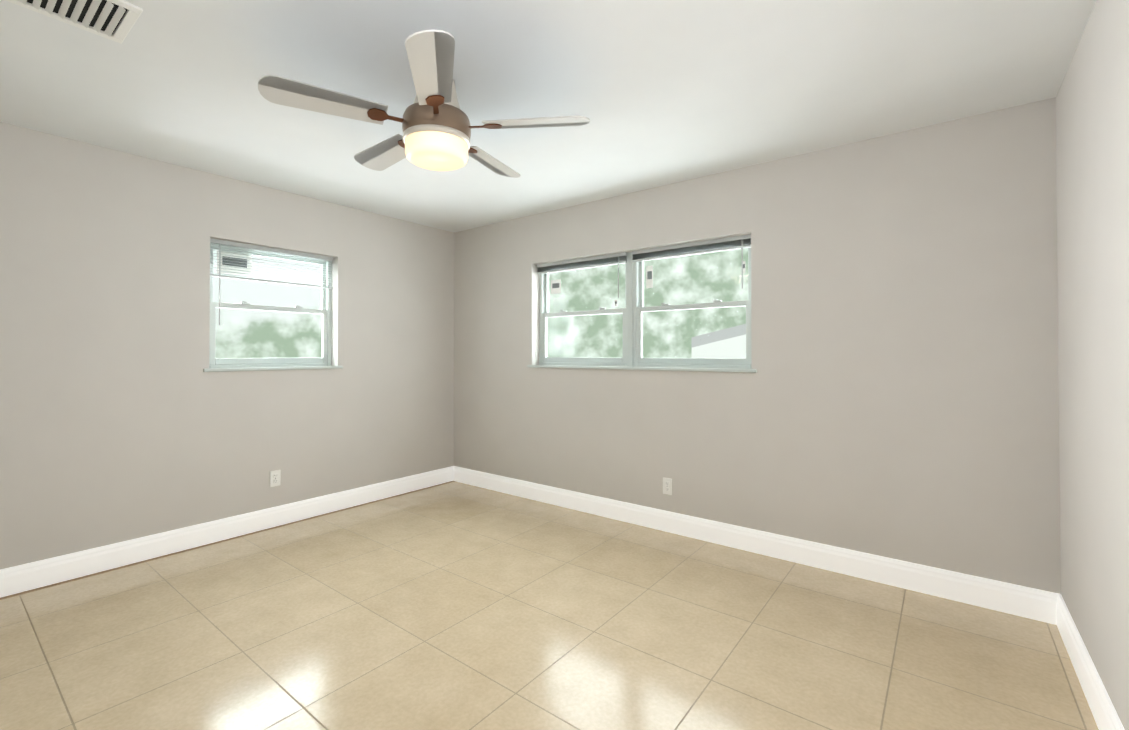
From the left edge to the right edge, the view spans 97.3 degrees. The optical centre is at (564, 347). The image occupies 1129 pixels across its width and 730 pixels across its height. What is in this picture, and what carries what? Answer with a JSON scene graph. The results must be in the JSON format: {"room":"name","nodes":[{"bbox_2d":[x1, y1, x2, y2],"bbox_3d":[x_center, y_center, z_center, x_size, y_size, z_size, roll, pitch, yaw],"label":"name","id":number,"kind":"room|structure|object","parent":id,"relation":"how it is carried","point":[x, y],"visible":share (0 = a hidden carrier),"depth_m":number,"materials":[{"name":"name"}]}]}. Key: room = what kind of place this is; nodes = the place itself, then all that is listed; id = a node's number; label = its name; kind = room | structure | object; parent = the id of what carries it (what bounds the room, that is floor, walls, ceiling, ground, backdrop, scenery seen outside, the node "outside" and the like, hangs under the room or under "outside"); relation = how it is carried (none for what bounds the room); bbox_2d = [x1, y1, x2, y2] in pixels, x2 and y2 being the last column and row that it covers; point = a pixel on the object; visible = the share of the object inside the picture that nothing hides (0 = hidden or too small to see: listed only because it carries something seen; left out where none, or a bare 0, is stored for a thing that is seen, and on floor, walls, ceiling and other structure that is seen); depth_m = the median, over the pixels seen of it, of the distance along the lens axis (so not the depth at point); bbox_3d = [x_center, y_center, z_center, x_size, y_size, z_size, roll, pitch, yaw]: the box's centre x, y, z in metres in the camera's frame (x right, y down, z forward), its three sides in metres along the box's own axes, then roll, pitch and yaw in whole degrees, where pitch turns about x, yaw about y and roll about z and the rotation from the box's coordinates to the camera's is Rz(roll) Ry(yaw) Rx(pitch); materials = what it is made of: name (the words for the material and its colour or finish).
{"room":"empty bedroom","nodes":[
{"label":"empty bedroom","id":0,"kind":"room"},
{"bbox_2d":[0,122,453,569],"bbox_3d":[-2.151,0.069,3.685,0.200,2.440,3.620,0,-1,38],"label":"wall","id":1,"kind":"structure","parent":0,"point":[124,416],"depth_m":3.12,"materials":[{"name":"paint"}]},
{"bbox_2d":[0,466,453,597],"bbox_3d":[-2.083,1.218,3.583,0.017,0.140,3.280,0,-1,38],"label":"baseboard","id":2,"kind":"structure","parent":1,"relation":"attached to","point":[32,575],"depth_m":3.18,"materials":[{"name":"white wood"}]},
{"bbox_2d":[203,238,342,371],"bbox_3d":[-2.136,-0.284,3.671,0.197,0.894,0.940,0,-1,38],"label":"window","id":3,"kind":"structure","parent":1,"relation":"in","point":[233,259],"depth_m":3.62,"materials":[{"name":"grey plastic"}]},
{"bbox_2d":[270,470,280,486],"bbox_3d":[-2.086,0.943,3.588,0.010,0.115,0.070,0,-1,38],"label":"electrical outlet","id":4,"kind":"object","parent":1,"relation":"attached to","point":[275,477],"visible":1,"depth_m":3.58,"materials":[{"name":"white plastic"}]},
{"bbox_2d":[0,0,1096,232],"bbox_3d":[-0.873,-1.232,1.704,4.660,0.120,5.220,0,-1,38],"label":"ceiling","id":5,"kind":"structure","parent":0,"point":[660,92],"depth_m":2.18,"materials":[{"name":"paint"}]},
{"bbox_2d":[6,0,142,43],"bbox_3d":[-1.715,-1.165,1.627,0.300,0.016,0.460,0,-1,38],"label":"ceiling vent","id":6,"kind":"object","parent":5,"relation":"in","point":[103,18],"visible":1,"depth_m":1.73,"materials":[{"name":"white metal"}]},
{"bbox_2d":[258,29,589,177],"bbox_3d":[-0.555,-0.985,2.164,1.330,0.364,1.330,0,-1,38],"label":"ceiling fan","id":7,"kind":"object","parent":5,"relation":"hanging from","point":[436,126],"visible":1,"depth_m":2.03,"materials":[{"name":"silver metal"}]},
{"bbox_2d":[0,481,1098,729],"bbox_3d":[-0.873,1.327,1.677,4.660,0.122,5.220,0,-1,38],"label":"floor","id":8,"kind":"structure","parent":0,"point":[456,607],"depth_m":2.17,"materials":[{"name":"tile"}]},
{"bbox_2d":[454,97,1060,593],"bbox_3d":[0.659,0.069,3.679,4.260,2.440,0.200,0,-1,38],"label":"wall","id":9,"kind":"structure","parent":0,"point":[896,395],"depth_m":2.84,"materials":[{"name":"paint"}]},
{"bbox_2d":[527,234,756,372],"bbox_3d":[0.498,-0.283,3.777,1.920,0.894,0.197,0,-1,38],"label":"window","id":10,"kind":"structure","parent":9,"relation":"in","point":[633,310],"depth_m":3.77,"materials":[{"name":"grey plastic"}]},
{"bbox_2d":[663,477,671,494],"bbox_3d":[0.722,0.972,3.489,0.070,0.115,0.010,0,-1,38],"label":"electrical outlet","id":11,"kind":"object","parent":9,"relation":"attached to","point":[667,485],"visible":1,"depth_m":3.48,"materials":[{"name":"white plastic"}]},
{"bbox_2d":[453,466,1058,624],"bbox_3d":[0.593,1.218,3.581,4.260,0.140,0.017,0,-1,38],"label":"baseboard","id":12,"kind":"structure","parent":9,"relation":"attached to","point":[1023,601],"depth_m":2.92,"materials":[{"name":"white wood"}]},
{"bbox_2d":[1056,0,1128,729],"bbox_3d":[0.894,0.033,0.330,0.200,2.440,5.220,0,-1,38],"label":"wall","id":13,"kind":"structure","parent":0,"point":[1092,139],"depth_m":1.71,"materials":[{"name":"paint"}]},
{"bbox_2d":[1056,594,1124,729],"bbox_3d":[1.278,1.190,0.994,0.017,0.140,3.280,0,-1,38],"label":"baseboard","id":14,"kind":"structure","parent":13,"relation":"attached to","point":[1104,713],"depth_m":1.80,"materials":[{"name":"white wood"}]}
]}

